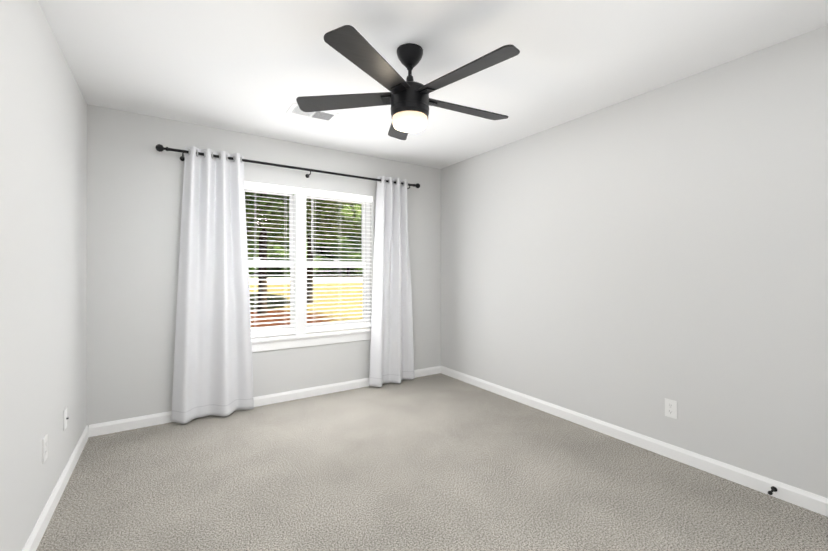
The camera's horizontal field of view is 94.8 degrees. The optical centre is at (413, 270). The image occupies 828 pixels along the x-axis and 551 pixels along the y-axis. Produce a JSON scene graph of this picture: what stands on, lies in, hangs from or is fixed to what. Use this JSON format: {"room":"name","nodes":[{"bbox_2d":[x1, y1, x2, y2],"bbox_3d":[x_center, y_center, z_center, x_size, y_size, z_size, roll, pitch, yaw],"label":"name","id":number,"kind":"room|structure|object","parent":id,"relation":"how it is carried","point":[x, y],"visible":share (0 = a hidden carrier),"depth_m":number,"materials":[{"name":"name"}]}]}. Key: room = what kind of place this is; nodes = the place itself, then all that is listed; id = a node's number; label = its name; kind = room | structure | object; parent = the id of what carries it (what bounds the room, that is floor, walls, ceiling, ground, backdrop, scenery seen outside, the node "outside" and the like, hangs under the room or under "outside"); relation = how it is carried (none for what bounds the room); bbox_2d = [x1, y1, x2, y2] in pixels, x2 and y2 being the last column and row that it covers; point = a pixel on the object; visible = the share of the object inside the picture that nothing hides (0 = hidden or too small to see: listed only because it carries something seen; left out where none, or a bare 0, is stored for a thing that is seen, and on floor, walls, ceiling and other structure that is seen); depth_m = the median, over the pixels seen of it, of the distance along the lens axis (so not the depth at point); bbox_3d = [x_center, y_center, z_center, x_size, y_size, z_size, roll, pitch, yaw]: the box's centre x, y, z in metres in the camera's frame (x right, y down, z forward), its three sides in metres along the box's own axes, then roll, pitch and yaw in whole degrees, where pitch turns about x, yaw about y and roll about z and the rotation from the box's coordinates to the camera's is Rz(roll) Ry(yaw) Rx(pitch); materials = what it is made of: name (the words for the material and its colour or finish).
{"room":"empty bedroom","nodes":[
{"label":"empty bedroom","id":0,"kind":"room"},
{"bbox_2d":[0,0,86,550],"bbox_3d":[-1.287,-0.004,0.948,0.150,2.440,4.600,0,0,-33],"label":"wall","id":1,"kind":"structure","parent":0,"point":[43,244],"depth_m":1.72,"materials":[{"name":"grey paint"}]},
{"bbox_2d":[42,434,47,463],"bbox_3d":[-1.761,0.850,1.819,0.007,0.114,0.070,0,0,-33],"label":"electrical outlet","id":2,"kind":"object","parent":1,"relation":"attached to","point":[44,447],"visible":1,"depth_m":1.81,"materials":[{"name":"white plastic"}]},
{"bbox_2d":[22,425,89,550],"bbox_3d":[-1.218,1.174,0.991,0.014,0.086,4.300,0,0,-33],"label":"baseboard","id":3,"kind":"structure","parent":1,"relation":"attached to","point":[38,531],"depth_m":1.95,"materials":[{"name":"white wood"}]},
{"bbox_2d":[63,407,68,430],"bbox_3d":[-1.998,0.851,2.190,0.016,0.114,0.070,0,0,-33],"label":"electrical outlet","id":4,"kind":"object","parent":1,"relation":"attached to","point":[65,418],"visible":1,"depth_m":2.18,"materials":[{"name":"white plastic"}]},
{"bbox_2d":[87,104,440,426],"bbox_3d":[-1.079,0.001,3.739,3.244,2.440,0.150,0,0,-33],"label":"wall","id":5,"kind":"structure","parent":0,"point":[135,177],"depth_m":3.04,"materials":[{"name":"grey paint"}]},
{"bbox_2d":[90,366,441,436],"bbox_3d":[-1.036,1.178,3.667,3.180,0.086,0.014,0,0,-33],"label":"baseboard","id":6,"kind":"structure","parent":5,"relation":"attached to","point":[104,428],"depth_m":3.48,"materials":[{"name":"white wood"}]},
{"bbox_2d":[155,144,419,188],"bbox_3d":[-0.983,-0.936,3.635,2.456,0.082,0.132,0,0,-33],"label":"curtain rod","id":7,"kind":"object","parent":5,"relation":"attached to","point":[159,147],"visible":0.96,"depth_m":3.45,"materials":[{"name":"black metal"}]},
{"bbox_2d":[171,146,253,423],"bbox_3d":[-1.646,0.104,3.150,0.604,2.197,0.116,0,0,-33],"label":"curtain","id":8,"kind":"object","parent":7,"relation":"hanging from","point":[213,373],"visible":0.94,"depth_m":3.15,"materials":[{"name":"white fabric"}]},
{"bbox_2d":[369,176,413,386],"bbox_3d":[-0.221,0.105,4.081,0.530,2.197,0.114,0,0,-33],"label":"curtain","id":9,"kind":"object","parent":7,"relation":"hanging from","point":[391,354],"visible":0.98,"depth_m":4.07,"materials":[{"name":"white fabric"}]},
{"bbox_2d":[245,189,369,337],"bbox_3d":[-1.121,-0.089,3.717,1.540,1.420,0.140,0,0,-33],"label":"window","id":10,"kind":"structure","parent":5,"relation":"in","point":[297,222],"depth_m":3.68,"materials":[{"name":"white plastic"}]},
{"bbox_2d":[244,181,372,336],"bbox_3d":[-1.099,-0.098,3.683,1.532,1.398,0.065,0,0,-33],"label":"window blinds","id":11,"kind":"object","parent":10,"relation":"attached to","point":[298,190],"visible":0.62,"depth_m":3.74,"materials":[{"name":"white plastic"}]},
{"bbox_2d":[251,328,370,351],"bbox_3d":[-1.090,0.676,3.669,1.630,0.110,0.112,0,0,-33],"label":"window sill","id":12,"kind":"structure","parent":5,"relation":"attached to","point":[289,341],"depth_m":3.67,"materials":[{"name":"white wood"}]},
{"bbox_2d":[36,373,827,550],"bbox_3d":[0.135,1.278,1.872,3.544,0.120,4.600,0,0,-33],"label":"floor","id":13,"kind":"structure","parent":0,"point":[438,462],"depth_m":2.13,"materials":[{"name":"carpet"}]},
{"bbox_2d":[38,0,827,168],"bbox_3d":[0.135,-1.282,1.876,3.544,0.120,4.600,0,0,-33],"label":"ceiling","id":14,"kind":"structure","parent":0,"point":[256,67],"depth_m":2.16,"materials":[{"name":"white paint"}]},
{"bbox_2d":[286,103,339,122],"bbox_3d":[-0.781,-1.216,2.950,0.360,0.011,0.200,0,0,-33],"label":"ceiling vent","id":15,"kind":"object","parent":14,"relation":"in","point":[324,116],"visible":0.81,"depth_m":2.96,"materials":[{"name":"white metal"}]},
{"bbox_2d":[296,25,519,139],"bbox_3d":[0.015,-1.007,2.118,1.255,0.428,1.271,0,0,-33],"label":"ceiling fan","id":16,"kind":"object","parent":14,"relation":"hanging from","point":[409,101],"visible":1,"depth_m":2.02,"materials":[{"name":"black metal"}]},
{"bbox_2d":[441,25,827,497],"bbox_3d":[1.557,0.000,2.800,0.150,2.440,4.600,0,0,-33],"label":"wall","id":17,"kind":"structure","parent":0,"point":[631,264],"depth_m":2.47,"materials":[{"name":"grey paint"}]},
{"bbox_2d":[442,366,827,516],"bbox_3d":[1.489,1.177,2.753,0.014,0.086,4.300,0,0,-33],"label":"baseboard","id":18,"kind":"structure","parent":17,"relation":"attached to","point":[813,502],"depth_m":2.47,"materials":[{"name":"white wood"}]},
{"bbox_2d":[665,398,676,418],"bbox_3d":[1.672,0.899,2.479,0.007,0.114,0.070,0,0,-33],"label":"electrical outlet","id":19,"kind":"object","parent":17,"relation":"attached to","point":[671,408],"visible":1,"depth_m":2.47,"materials":[{"name":"white plastic"}]},
{"bbox_2d":[768,486,776,494],"bbox_3d":[1.906,1.175,2.028,0.078,0.026,0.026,0,0,-33],"label":"doorstop","id":20,"kind":"object","parent":17,"relation":"attached to","point":[773,488],"visible":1,"depth_m":2.04,"materials":[{"name":"black metal"}]},
{"label":"outside","id":21,"kind":"structure","parent":0,"visible":0},
{"bbox_2d":[249,274,362,338],"bbox_3d":[-18.351,0.320,49.286,144.000,2.966,95.000,0,0,-33],"label":"ground","id":22,"kind":"structure","parent":21,"point":[308,305],"depth_m":15.33,"materials":[{"name":"yellow plant"}]},
{"bbox_2d":[245,192,362,315],"bbox_3d":[-4.432,-3.675,32.424,77.809,11.256,43.916,0,0,-33],"label":"trees","id":23,"kind":"object","parent":22,"relation":"on","point":[322,233],"depth_m":13.21,"materials":[{"name":"green plant"}]},
{"bbox_2d":[249,277,362,282],"bbox_3d":[-8.000,0.953,33.388,144.000,0.630,7.000,0,0,-33],"label":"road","id":24,"kind":"structure","parent":22,"relation":"on","point":[315,281],"depth_m":31.21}
]}

